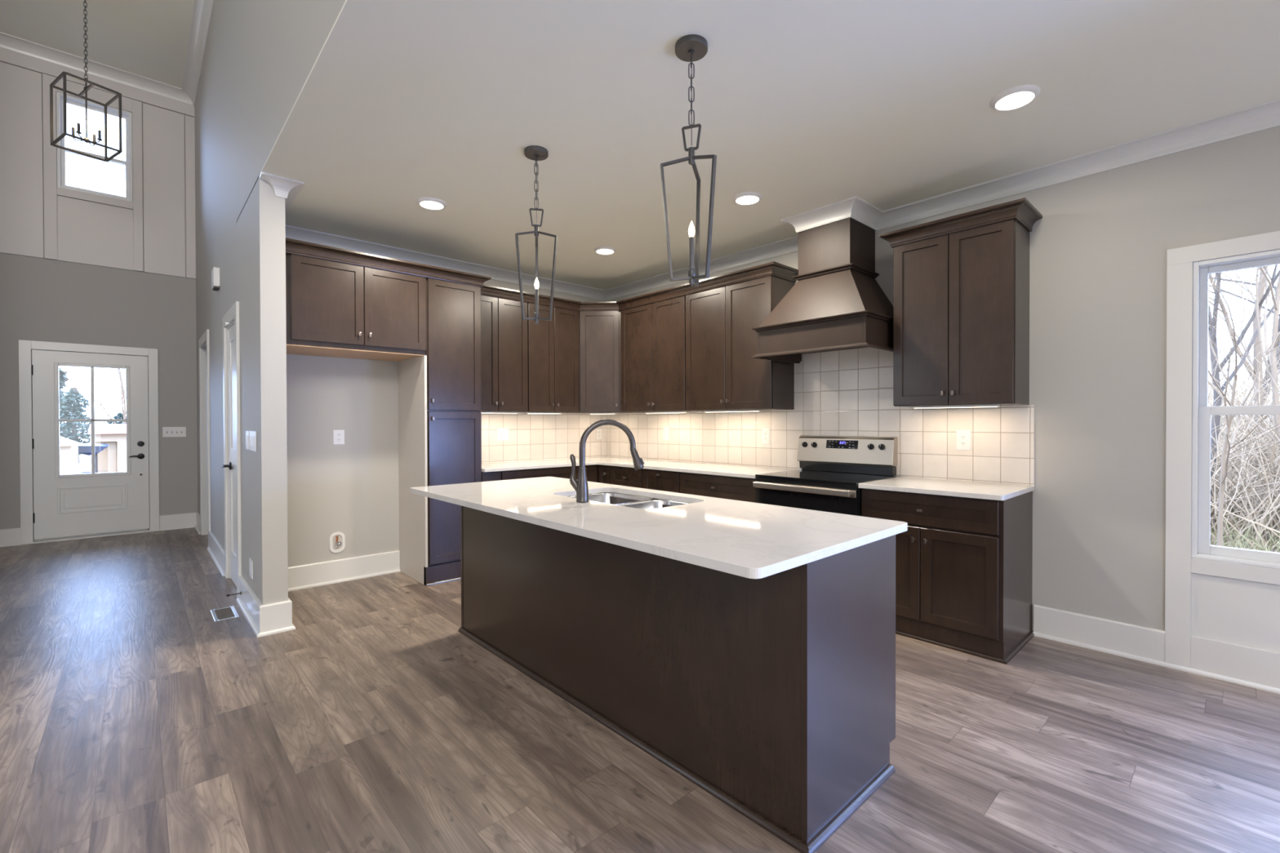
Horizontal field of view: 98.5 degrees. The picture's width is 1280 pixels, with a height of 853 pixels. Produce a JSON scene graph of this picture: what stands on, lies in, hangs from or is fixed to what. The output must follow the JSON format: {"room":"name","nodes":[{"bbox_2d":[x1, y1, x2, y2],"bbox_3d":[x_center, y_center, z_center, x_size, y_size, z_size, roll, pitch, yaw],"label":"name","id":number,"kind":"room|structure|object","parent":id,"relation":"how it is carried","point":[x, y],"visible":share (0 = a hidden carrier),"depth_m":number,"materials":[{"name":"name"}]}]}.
{"room":"kitchen","nodes":[
{"label":"kitchen","id":0,"kind":"room"},
{"bbox_2d":[0,0,194,88],"bbox_3d":[-2.998,-4.169,0.758,4.755,0.120,12.970,-1,1,-42],"label":"ceiling","id":1,"kind":"structure","parent":0,"point":[147,38],"depth_m":5.76,"materials":[{"name":"white paint"}]},
{"bbox_2d":[49,0,122,162],"bbox_3d":[-5.134,-3.355,5.110,0.387,1.562,0.387,0,1,31],"label":"lantern chandelier","id":2,"kind":"object","parent":1,"relation":"hanging from","point":[63,74],"visible":1,"depth_m":5.10,"materials":[{"name":"brown metal"}]},
{"bbox_2d":[0,73,197,530],"bbox_3d":[-6.663,-1.431,6.107,6.520,5.420,0.150,-1,1,-42],"label":"wall","id":3,"kind":"structure","parent":0,"point":[42,300],"depth_m":6.41,"materials":[{"name":"grey paint"}]},
{"bbox_2d":[18,339,159,544],"bbox_3d":[-6.327,0.168,6.388,1.132,2.215,0.202,-1,1,-42],"label":"door","id":4,"kind":"structure","parent":3,"relation":"in","point":[55,506],"depth_m":6.29,"materials":[{"name":"white paint"}]},
{"bbox_2d":[56,92,133,201],"bbox_3d":[-6.309,-3.195,6.397,0.620,1.060,0.145,-1,1,-42],"label":"window","id":5,"kind":"structure","parent":3,"relation":"in","point":[61,183],"depth_m":6.35,"materials":[{"name":"white plastic"}]},
{"bbox_2d":[0,47,195,279],"bbox_3d":[-7.262,-2.931,5.427,4.500,2.168,0.034,-1,1,-42],"label":"wall paneling","id":6,"kind":"structure","parent":3,"relation":"attached to","point":[77,230],"depth_m":6.33,"materials":[{"name":"grey paint"}]},
{"bbox_2d":[0,512,199,546],"bbox_3d":[-6.098,1.186,6.123,1.900,0.183,0.610,-1,1,-42],"label":"baseboard","id":7,"kind":"structure","parent":3,"relation":"attached to","point":[8,537],"depth_m":6.76,"materials":[{"name":"white paint"}]},
{"bbox_2d":[162,426,186,437],"bbox_3d":[-5.763,0.070,6.826,0.217,0.121,0.015,-1,1,-42],"label":"light switch","id":8,"kind":"object","parent":3,"relation":"attached to","point":[167,432],"visible":1,"depth_m":6.82,"materials":[{"name":"white plastic"}]},
{"bbox_2d":[194,0,345,604],"bbox_3d":[-1.235,-1.415,2.282,0.135,5.420,12.820,-1,1,-42],"label":"wall","id":9,"kind":"structure","parent":0,"point":[260,55],"depth_m":3.63,"materials":[{"name":"grey paint"}]},
{"bbox_2d":[0,0,214,106],"bbox_3d":[-2.993,-4.038,0.743,4.500,0.140,12.700,-1,1,-42],"label":"trim","id":10,"kind":"structure","parent":9,"relation":"attached to","point":[202,9],"depth_m":6.18,"materials":[{"name":"white paint"}]},
{"bbox_2d":[198,328,210,546],"bbox_3d":[-4.793,0.128,6.192,0.171,2.290,1.040,-1,1,-42],"label":"door","id":11,"kind":"structure","parent":9,"relation":"in","point":[203,342],"depth_m":6.46,"materials":[{"name":"white paint"}]},
{"bbox_2d":[211,266,220,290],"bbox_3d":[-3.873,-1.344,5.034,0.048,0.182,0.180,-1,1,-42],"label":"door chime","id":12,"kind":"object","parent":9,"relation":"attached to","point":[215,280],"visible":1,"depth_m":4.97,"materials":[{"name":"white plastic"}]},
{"bbox_2d":[213,286,219,290],"bbox_3d":[-3.872,-1.259,5.035,0.034,0.012,0.150,-1,1,-42],"label":"grille","id":13,"kind":"object","parent":12,"relation":"attached to","point":[215,288],"depth_m":5.01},
{"bbox_2d":[221,301,241,597],"bbox_3d":[-3.223,0.178,4.431,0.194,2.210,0.864,-1,1,-42],"label":"door","id":14,"kind":"structure","parent":9,"relation":"in","point":[231,340],"depth_m":4.52,"materials":[{"name":"white paint"}]},
{"bbox_2d":[226,591,241,596],"bbox_3d":[-2.906,1.201,3.947,0.087,0.023,0.024,-1,1,-42],"label":"door stop","id":15,"kind":"object","parent":9,"relation":"attached to","point":[240,593],"visible":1,"depth_m":3.94,"materials":[{"name":"brown metal"}]},
{"bbox_2d":[245,431,249,449],"bbox_3d":[-2.705,0.095,3.799,0.009,0.128,0.125,-1,1,-42],"label":"light switch","id":16,"kind":"object","parent":9,"relation":"attached to","point":[247,433],"visible":1,"depth_m":3.78,"materials":[{"name":"white plastic"}]},
{"bbox_2d":[248,558,253,579],"bbox_3d":[-2.628,0.961,3.725,0.008,0.125,0.120,-1,1,-42],"label":"wall outlet","id":17,"kind":"object","parent":9,"relation":"attached to","point":[251,562],"visible":1,"depth_m":3.71,"materials":[{"name":"white plastic"}]},
{"bbox_2d":[249,431,256,452],"bbox_3d":[-2.513,0.095,3.590,0.009,0.130,0.244,-1,1,-42],"label":"light switch","id":18,"kind":"object","parent":9,"relation":"attached to","point":[252,433],"visible":1,"depth_m":3.57,"materials":[{"name":"white plastic"}]},
{"bbox_2d":[207,531,399,637],"bbox_3d":[-2.993,1.187,4.952,1.172,0.183,3.229,-1,1,-42],"label":"baseboard","id":19,"kind":"structure","parent":9,"relation":"attached to","point":[267,620],"depth_m":4.41,"materials":[{"name":"white paint"}]},
{"bbox_2d":[258,97,1279,301],"bbox_3d":[1.282,-1.487,2.021,3.500,0.098,8.800,-1,1,-42],"label":"trim","id":20,"kind":"structure","parent":9,"relation":"attached to","point":[1266,115],"depth_m":3.76,"materials":[{"name":"white paint"}]},
{"bbox_2d":[286,279,605,567],"bbox_3d":[-1.674,-0.141,5.370,3.365,2.827,0.120,-1,1,-42],"label":"wall","id":21,"kind":"structure","parent":0,"point":[351,489],"depth_m":4.57,"materials":[{"name":"grey paint"}]},
{"bbox_2d":[329,532,345,552],"bbox_3d":[-2.488,0.954,4.537,0.116,0.170,0.023,-1,1,-42],"label":"water valve box","id":22,"kind":"object","parent":21,"relation":"attached to","point":[337,540],"visible":1,"depth_m":4.54,"materials":[{"name":"white plastic"}]},
{"bbox_2d":[333,430,344,444],"bbox_3d":[-2.481,0.089,4.546,0.084,0.122,0.008,-1,1,-42],"label":"wall outlet","id":23,"kind":"object","parent":21,"relation":"attached to","point":[338,435],"visible":1,"depth_m":4.54,"materials":[{"name":"white plastic"}]},
{"bbox_2d":[285,253,426,361],"bbox_3d":[-2.285,-0.886,4.295,1.017,0.638,0.635,-1,1,-42],"label":"upper cabinet","id":24,"kind":"object","parent":21,"relation":"attached to","point":[334,308],"visible":0.96,"depth_m":4.08,"materials":[{"name":"brown wood"}]},
{"bbox_2d":[285,237,491,287],"bbox_3d":[-1.940,-1.236,4.309,1.557,0.084,0.270,-1,1,-42],"label":"crown molding","id":25,"kind":"structure","parent":24,"relation":"attached to","point":[295,246],"depth_m":4.15,"materials":[{"name":"brown wood"}]},
{"bbox_2d":[480,294,528,412],"bbox_3d":[-1.421,-0.677,5.272,0.623,1.075,0.360,-1,1,-42],"label":"upper cabinet","id":26,"kind":"object","parent":21,"relation":"attached to","point":[504,332],"visible":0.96,"depth_m":5.19,"materials":[{"name":"brown wood"}]},
{"bbox_2d":[480,411,518,413],"bbox_3d":[-1.393,-0.133,5.274,0.500,0.014,0.040,-1,1,-42],"label":"light bar","id":27,"kind":"object","parent":26,"relation":"attached to","point":[481,411],"visible":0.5,"depth_m":5.30,"materials":[{"name":"white plastic"}]},
{"bbox_2d":[481,413,606,462],"bbox_3d":[-1.078,0.105,5.828,1.871,0.497,0.008,-1,1,-42],"label":"backsplash","id":28,"kind":"structure","parent":21,"relation":"attached to","point":[531,437],"depth_m":5.83,"materials":[{"name":"tile"}]},
{"bbox_2d":[497,427,508,440],"bbox_3d":[-1.376,0.080,5.543,0.128,0.130,0.009,-1,1,-42],"label":"wall outlet","id":29,"kind":"object","parent":28,"relation":"attached to","point":[502,433],"visible":1,"depth_m":5.54,"materials":[{"name":"white plastic"}]},
{"bbox_2d":[595,428,601,439],"bbox_3d":[-0.474,0.087,6.368,0.080,0.125,0.008,-1,1,-42],"label":"wall outlet","id":30,"kind":"object","parent":28,"relation":"attached to","point":[598,431],"visible":1,"depth_m":6.36,"materials":[{"name":"white plastic"}]},
{"bbox_2d":[520,302,578,413],"bbox_3d":[-0.964,-0.681,5.689,0.610,1.075,0.360,-1,1,-42],"label":"upper cabinet","id":31,"kind":"object","parent":21,"relation":"attached to","point":[553,346],"visible":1,"depth_m":5.57,"materials":[{"name":"brown wood"}]},
{"bbox_2d":[526,412,561,413],"bbox_3d":[-0.980,-0.137,5.652,0.400,0.014,0.040,-1,1,-42],"label":"light bar","id":32,"kind":"object","parent":31,"relation":"attached to","point":[526,412],"visible":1,"depth_m":5.62,"materials":[{"name":"white plastic"}]},
{"bbox_2d":[577,310,628,413],"bbox_3d":[-0.412,-0.685,6.008,0.631,1.075,0.634,-1,1,-42],"label":"upper cabinet","id":33,"kind":"object","parent":21,"relation":"attached to","point":[599,331],"visible":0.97,"depth_m":5.78,"materials":[{"name":"brown wood"}]},
{"bbox_2d":[589,413,615,414],"bbox_3d":[-0.410,-0.141,6.037,0.280,0.014,0.040,0,0,3],"label":"light bar","id":34,"kind":"object","parent":33,"relation":"attached to","point":[589,413],"visible":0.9,"depth_m":6.02,"materials":[{"name":"white plastic"}]},
{"bbox_2d":[480,261,798,311],"bbox_3d":[-0.018,-1.247,5.127,2.894,0.084,1.139,0,0,13],"label":"crown molding","id":35,"kind":"structure","parent":33,"relation":"attached to","point":[774,268],"depth_m":5.12,"materials":[{"name":"brown wood"}]},
{"bbox_2d":[0,527,1279,852],"bbox_3d":[-1.687,1.329,1.986,8.270,0.060,12.970,-1,1,-42],"label":"floor","id":36,"kind":"structure","parent":0,"point":[133,719],"depth_m":2.27,"materials":[{"name":"plastic"}]},
{"bbox_2d":[210,605,239,622],"bbox_3d":[-2.855,1.285,3.791,0.132,0.004,0.300,-1,1,-42],"label":"floor vent","id":37,"kind":"object","parent":36,"relation":"in","point":[229,612],"visible":1,"depth_m":3.79,"materials":[{"name":"white metal"}]},
{"bbox_2d":[213,607,235,619],"bbox_3d":[-2.856,1.286,3.791,0.092,0.003,0.258,-1,1,-42],"label":"vent grille","id":38,"kind":"object","parent":37,"relation":"attached to","point":[224,613],"depth_m":3.79,"materials":[{"name":"grey metal"}]},
{"bbox_2d":[398,277,481,586],"bbox_3d":[-1.738,0.033,4.799,0.488,2.487,0.635,-1,1,-42],"label":"pantry cabinet","id":39,"kind":"object","parent":36,"relation":"on","point":[440,402],"visible":0.96,"depth_m":4.58,"materials":[{"name":"brown wood"}]},
{"bbox_2d":[481,466,579,481],"bbox_3d":[-1.166,0.830,5.313,1.034,0.884,0.655,-1,1,-42],"label":"base cabinet","id":40,"kind":"object","parent":36,"relation":"on","point":[558,472],"visible":0.02,"depth_m":5.05,"materials":[{"name":"brown wood"}]},
{"bbox_2d":[585,464,609,484],"bbox_3d":[-0.419,0.823,5.883,0.833,0.884,0.821,-1,1,-42],"label":"base cabinet","id":41,"kind":"object","parent":36,"relation":"on","point":[595,473],"visible":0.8,"depth_m":5.53,"materials":[{"name":"brown wood"}]},
{"bbox_2d":[481,456,797,478],"bbox_3d":[-0.213,0.373,4.884,1.869,0.029,2.571,-1,1,-42],"label":"countertop","id":42,"kind":"structure","parent":41,"relation":"on","point":[730,470],"depth_m":5.04,"materials":[{"name":"stone"}]},
{"bbox_2d":[609,466,644,488],"bbox_3d":[0.084,0.825,5.464,0.655,0.884,0.473,-1,1,-42],"label":"base cabinet","id":43,"kind":"object","parent":36,"relation":"on","point":[621,476],"visible":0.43,"depth_m":5.25,"materials":[{"name":"brown wood"}]},
{"bbox_2d":[642,468,680,499],"bbox_3d":[0.402,0.827,5.116,0.655,0.884,0.468,-1,1,-42],"label":"base cabinet","id":44,"kind":"object","parent":36,"relation":"on","point":[660,480],"visible":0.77,"depth_m":4.90,"materials":[{"name":"brown wood"}]},
{"bbox_2d":[457,496,895,852],"bbox_3d":[-0.058,0.847,2.792,0.702,0.884,2.446,-1,1,-42],"label":"kitchen island","id":45,"kind":"object","parent":36,"relation":"on","point":[774,695],"visible":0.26,"depth_m":2.01,"materials":[{"name":"brown wood"}]},
{"bbox_2d":[410,476,907,578],"bbox_3d":[-0.175,0.390,2.767,1.014,0.030,2.554,-1,1,-42],"label":"island countertop","id":46,"kind":"structure","parent":45,"relation":"on","point":[744,539],"depth_m":2.15,"materials":[{"name":"stone"}]},
{"bbox_2d":[568,418,644,502],"bbox_3d":[-0.163,0.169,2.780,0.384,0.412,0.072,0,0,-13],"label":"kitchen faucet","id":47,"kind":"object","parent":46,"relation":"on","point":[580,486],"visible":1,"depth_m":2.74,"materials":[{"name":"brown metal"}]},
{"bbox_2d":[576,467,588,502],"bbox_3d":[-0.287,0.290,2.745,0.062,0.171,0.062,-1,1,-42],"label":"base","id":48,"kind":"object","parent":47,"relation":"attached to","point":[582,489],"depth_m":2.72,"materials":[{"name":"grey metal"}]},
{"bbox_2d":[568,492,689,508],"bbox_3d":[-0.083,0.505,2.933,0.492,0.205,0.860,-1,1,-42],"label":"sink","id":49,"kind":"object","parent":46,"relation":"in","point":[603,497],"visible":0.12,"depth_m":3.02,"materials":[{"name":"silver metal"}]},
{"bbox_2d":[680,471,756,502],"bbox_3d":[0.832,0.830,4.645,0.655,0.884,0.805,-1,1,-42],"label":"base cabinet","id":50,"kind":"object","parent":36,"relation":"on","point":[742,489],"visible":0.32,"depth_m":4.42,"materials":[{"name":"brown wood"}]},
{"bbox_2d":[753,435,897,515],"bbox_3d":[1.344,0.666,4.026,0.710,1.180,0.788,-1,1,-42],"label":"electric range","id":51,"kind":"object","parent":36,"relation":"on","point":[828,491],"visible":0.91,"depth_m":3.99,"materials":[{"name":"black metal"}]},
{"bbox_2d":[755,469,895,485],"bbox_3d":[1.340,0.366,4.021,0.593,0.019,0.788,-1,1,-42],"label":"cooktop","id":52,"kind":"object","parent":51,"relation":"in","point":[806,477],"depth_m":3.95,"materials":[{"name":"black glass"}]},
{"bbox_2d":[861,488,1034,664],"bbox_3d":[1.915,0.837,3.459,0.655,0.884,0.806,-1,1,-42],"label":"base cabinet","id":53,"kind":"object","parent":36,"relation":"on","point":[964,566],"visible":0.94,"depth_m":3.18,"materials":[{"name":"brown wood"}]},
{"bbox_2d":[857,476,1034,500],"bbox_3d":[1.910,0.379,3.461,0.654,0.029,0.802,-1,1,-42],"label":"countertop","id":54,"kind":"structure","parent":53,"relation":"on","point":[985,491],"depth_m":3.33,"materials":[{"name":"stone"}]},
{"bbox_2d":[235,0,1279,289],"bbox_3d":[1.337,-1.541,2.071,3.650,0.010,9.040,-1,1,-42],"label":"ceiling","id":55,"kind":"structure","parent":0,"point":[802,105],"depth_m":2.63,"materials":[{"name":"white paint"}]},
{"bbox_2d":[416,196,446,209],"bbox_3d":[-1.437,-1.534,3.804,0.196,0.018,0.196,-1,1,-42],"label":"recessed light","id":56,"kind":"object","parent":55,"relation":"in","point":[432,203],"visible":1,"depth_m":3.78,"materials":[{"name":"white plastic"}]},
{"bbox_2d":[515,145,557,324],"bbox_3d":[-0.598,-1.056,3.068,0.204,0.966,0.231,-1,1,-42],"label":"pendant light","id":57,"kind":"object","parent":55,"relation":"hanging from","point":[535,153],"visible":1,"depth_m":3.07,"materials":[{"name":"brown metal"}]},
{"bbox_2d":[533,288,539,324],"bbox_3d":[-0.578,-0.671,3.091,0.029,0.196,0.029,-1,1,-42],"label":"candle","id":58,"kind":"object","parent":57,"relation":"on","point":[536,315],"depth_m":3.08,"materials":[{"name":"grey metal"}]},
{"bbox_2d":[594,246,616,254],"bbox_3d":[-0.307,-1.545,4.850,0.196,0.018,0.196,-1,1,-42],"label":"recessed light","id":59,"kind":"object","parent":55,"relation":"in","point":[600,250],"visible":1,"depth_m":4.81,"materials":[{"name":"white plastic"}]},
{"bbox_2d":[659,34,716,287],"bbox_3d":[0.228,-1.052,2.208,0.231,0.966,0.204,-1,1,-42],"label":"pendant light","id":60,"kind":"object","parent":55,"relation":"hanging from","point":[691,48],"visible":1,"depth_m":2.21,"materials":[{"name":"brown metal"}]},
{"bbox_2d":[688,236,695,285],"bbox_3d":[0.209,-0.667,2.230,0.029,0.196,0.029,-1,1,-42],"label":"candle","id":61,"kind":"object","parent":60,"relation":"on","point":[691,272],"depth_m":2.22,"materials":[{"name":"grey metal"}]},
{"bbox_2d":[733,191,762,204],"bbox_3d":[0.727,-1.539,3.730,0.196,0.018,0.196,-1,1,-42],"label":"recessed light","id":62,"kind":"object","parent":55,"relation":"in","point":[745,197],"visible":1,"depth_m":3.70,"materials":[{"name":"white plastic"}]},
{"bbox_2d":[990,84,1039,111],"bbox_3d":[1.754,-1.532,2.583,0.196,0.018,0.196,-1,1,-42],"label":"recessed light","id":63,"kind":"object","parent":55,"relation":"in","point":[1019,96],"visible":1,"depth_m":2.56,"materials":[{"name":"white plastic"}]},
{"bbox_2d":[607,125,1279,631],"bbox_3d":[2.632,-0.135,3.263,0.150,2.827,9.040,-1,1,-42],"label":"wall","id":64,"kind":"structure","parent":0,"point":[1100,242],"depth_m":3.12,"materials":[{"name":"grey paint"}]},
{"bbox_2d":[620,295,691,413],"bbox_3d":[0.215,-0.683,5.524,0.360,1.075,0.927,-1,1,-42],"label":"upper cabinet","id":65,"kind":"object","parent":64,"relation":"attached to","point":[653,335],"visible":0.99,"depth_m":5.39,"materials":[{"name":"brown wood"}]},
{"bbox_2d":[644,411,687,413],"bbox_3d":[0.251,-0.138,5.462,0.040,0.014,0.550,-1,1,-42],"label":"light bar","id":66,"kind":"object","parent":65,"relation":"attached to","point":[665,411],"visible":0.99,"depth_m":5.40,"materials":[{"name":"white plastic"}]},
{"bbox_2d":[685,275,794,411],"bbox_3d":[0.844,-0.679,4.835,0.360,1.075,0.936,-1,1,-42],"label":"upper cabinet","id":67,"kind":"object","parent":64,"relation":"attached to","point":[722,374],"visible":0.97,"depth_m":4.68,"materials":[{"name":"brown wood"}]},
{"bbox_2d":[703,409,760,412],"bbox_3d":[0.804,-0.135,4.857,0.040,0.014,0.600,-1,1,-42],"label":"light bar","id":68,"kind":"object","parent":67,"relation":"attached to","point":[740,410],"visible":0.97,"depth_m":4.83,"materials":[{"name":"white plastic"}]},
{"bbox_2d":[606,346,1034,485],"bbox_3d":[1.014,-0.158,4.915,0.008,1.026,4.158,-1,1,-42],"label":"backsplash","id":69,"kind":"structure","parent":64,"relation":"attached to","point":[843,392],"depth_m":4.25,"materials":[{"name":"tile"}]},
{"bbox_2d":[663,427,668,440],"bbox_3d":[0.270,0.077,5.721,0.008,0.135,0.080,-1,1,-42],"label":"wall outlet","id":70,"kind":"object","parent":69,"relation":"attached to","point":[665,429],"visible":1,"depth_m":5.71,"materials":[{"name":"white plastic"}]},
{"bbox_2d":[761,428,769,444],"bbox_3d":[1.098,0.084,4.814,0.008,0.135,0.080,-1,1,-42],"label":"wall outlet","id":71,"kind":"object","parent":69,"relation":"attached to","point":[765,432],"visible":1,"depth_m":4.81,"materials":[{"name":"white plastic"}]},
{"bbox_2d":[956,430,970,450],"bbox_3d":[2.149,0.090,3.664,0.008,0.135,0.086,-1,1,-42],"label":"wall outlet","id":72,"kind":"object","parent":69,"relation":"attached to","point":[963,437],"visible":1,"depth_m":3.66,"materials":[{"name":"white plastic"}]},
{"bbox_2d":[960,441,966,445],"bbox_3d":[2.147,0.112,3.662,0.002,0.027,0.034,-1,1,-42],"label":"receptacle","id":73,"kind":"object","parent":72,"relation":"attached to","point":[962,443],"depth_m":3.66,"materials":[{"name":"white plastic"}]},
{"bbox_2d":[960,435,966,439],"bbox_3d":[2.147,0.070,3.662,0.002,0.027,0.034,-1,1,-42],"label":"receptacle","id":74,"kind":"object","parent":72,"relation":"attached to","point":[962,437],"depth_m":3.66,"materials":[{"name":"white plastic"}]},
{"bbox_2d":[751,217,893,363],"bbox_3d":[1.375,-0.987,4.043,0.622,0.934,0.903,-1,1,-42],"label":"range hood","id":75,"kind":"object","parent":64,"relation":"attached to","point":[836,302],"visible":0.94,"depth_m":3.90,"materials":[{"name":"brown wood"}]},
{"bbox_2d":[879,197,1042,407],"bbox_3d":[2.021,-0.708,3.519,0.399,1.147,0.820,-1,1,-42],"label":"upper cabinet","id":76,"kind":"object","parent":64,"relation":"attached to","point":[961,282],"visible":1,"depth_m":3.37,"materials":[{"name":"brown wood"}]},
{"bbox_2d":[911,404,999,408],"bbox_3d":[2.011,-0.128,3.535,0.040,0.014,0.500,-1,1,-42],"label":"light bar","id":77,"kind":"object","parent":76,"relation":"attached to","point":[963,406],"visible":0.88,"depth_m":3.50,"materials":[{"name":"white plastic"}]},
{"bbox_2d":[1033,604,1164,666],"bbox_3d":[2.996,1.190,2.742,0.034,0.183,1.730,-1,1,-42],"label":"baseboard","id":78,"kind":"structure","parent":64,"relation":"attached to","point":[1140,643],"depth_m":3.14,"materials":[{"name":"white paint"}]},
{"bbox_2d":[1164,231,1279,693],"bbox_3d":[3.223,0.172,2.572,0.154,2.220,1.110,-1,1,-42],"label":"window","id":79,"kind":"structure","parent":64,"relation":"in","point":[1222,603],"depth_m":2.86,"materials":[{"name":"white paint"}]},
{"label":"outside","id":80,"kind":"structure","parent":0,"visible":0},
{"bbox_2d":[78,441,1278,552],"bbox_3d":[-8.818,1.759,15.704,120.000,0.200,115.000,-1,1,-42],"label":"ground","id":81,"kind":"structure","parent":80,"point":[85,460],"depth_m":22.38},
{"bbox_2d":[59,435,80,474],"bbox_3d":[-14.957,0.880,13.578,1.580,1.620,2.450,-1,1,-42],"label":"garden shed","id":82,"kind":"object","parent":81,"relation":"on","point":[68,449],"visible":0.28,"depth_m":13.26,"materials":[{"name":"white"}]},
{"bbox_2d":[58,365,88,438],"bbox_3d":[-27.771,-0.989,26.156,2.277,5.263,2.318,0,1,-36],"label":"evergreen tree","id":83,"kind":"object","parent":81,"relation":"on","point":[62,377],"visible":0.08,"depth_m":26.23,"materials":[{"name":"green plant"}]},
{"bbox_2d":[59,387,98,462],"bbox_3d":[-25.137,-0.047,24.410,2.087,3.394,2.117,0,1,-30],"label":"evergreen tree","id":84,"kind":"object","parent":81,"relation":"on","point":[73,409],"visible":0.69,"depth_m":24.32,"materials":[{"name":"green plant"}]},
{"bbox_2d":[58,367,126,423],"bbox_3d":[-20.471,-1.704,21.361,3.256,6.799,3.961,0,0,-14],"label":"bare tree","id":85,"kind":"object","parent":81,"relation":"on","point":[122,392],"visible":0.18,"depth_m":21.27,"materials":[{"name":"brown plant"}]},
{"bbox_2d":[78,443,108,473],"bbox_3d":[-15.733,1.075,15.749,0.800,1.200,0.920,-1,1,-42],"label":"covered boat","id":86,"kind":"object","parent":81,"relation":"on","point":[83,448],"visible":0.33,"depth_m":15.62,"materials":[{"name":"fabric"}]},
{"bbox_2d":[87,423,126,472],"bbox_3d":[-18.849,0.772,20.891,2.800,1.740,2.800,-1,1,-42],"label":"outbuilding","id":87,"kind":"structure","parent":81,"relation":"on","point":[112,459],"depth_m":19.71,"materials":[{"name":"white"}]},
{"bbox_2d":[99,412,126,423],"bbox_3d":[-28.221,0.418,29.874,4.300,2.394,4.359,-1,1,-42],"label":"evergreen tree","id":88,"kind":"object","parent":81,"relation":"on","point":[120,415],"visible":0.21,"depth_m":29.71,"materials":[{"name":"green plant"}]},
{"bbox_2d":[1207,311,1279,552],"bbox_3d":[13.615,-0.713,11.257,10.573,4.826,17.233,0,1,41],"label":"thicket","id":89,"kind":"object","parent":81,"relation":"on","point":[1241,477],"visible":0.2,"depth_m":8.30,"materials":[{"name":"grey plant"}]},
{"bbox_2d":[1208,269,1279,546],"bbox_3d":[6.231,-0.473,5.923,3.620,4.447,2.246,0,1,-27],"label":"bare tree","id":90,"kind":"object","parent":81,"relation":"on","point":[1224,459],"visible":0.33,"depth_m":6.25,"materials":[{"name":"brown plant"}]},
{"bbox_2d":[1208,265,1279,446],"bbox_3d":[8.685,-2.624,7.516,6.555,8.724,6.434,0,1,-27],"label":"bare tree","id":91,"kind":"object","parent":81,"relation":"on","point":[1273,370],"visible":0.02,"depth_m":7.79,"materials":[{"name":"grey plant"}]},
{"bbox_2d":[1208,264,1279,507],"bbox_3d":[8.707,-2.264,7.857,7.549,7.998,3.690,0,0,-4],"label":"bare tree","id":92,"kind":"object","parent":81,"relation":"on","point":[1217,418],"visible":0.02,"depth_m":8.47,"materials":[{"name":"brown plant"}]},
{"bbox_2d":[1208,265,1279,514],"bbox_3d":[10.659,-3.752,8.503,8.849,10.944,6.042,0,0,-21],"label":"bare tree","id":93,"kind":"object","parent":81,"relation":"on","point":[1260,290],"visible":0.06,"depth_m":9.35,"materials":[{"name":"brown plant"}]},
{"bbox_2d":[1208,272,1279,449],"bbox_3d":[14.023,-6.891,12.072,11.298,17.188,10.226,0,0,11],"label":"bare tree","id":94,"kind":"object","parent":81,"relation":"on","point":[1215,277],"visible":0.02,"depth_m":11.89,"materials":[{"name":"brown plant"}]},
{"bbox_2d":[1209,489,1279,552],"bbox_3d":[9.162,1.380,7.733,6.941,0.714,3.737,-1,1,-42],"label":"undergrowth","id":95,"kind":"object","parent":81,"relation":"on","point":[1248,535],"visible":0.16,"depth_m":7.51,"materials":[{"name":"beige plant"}]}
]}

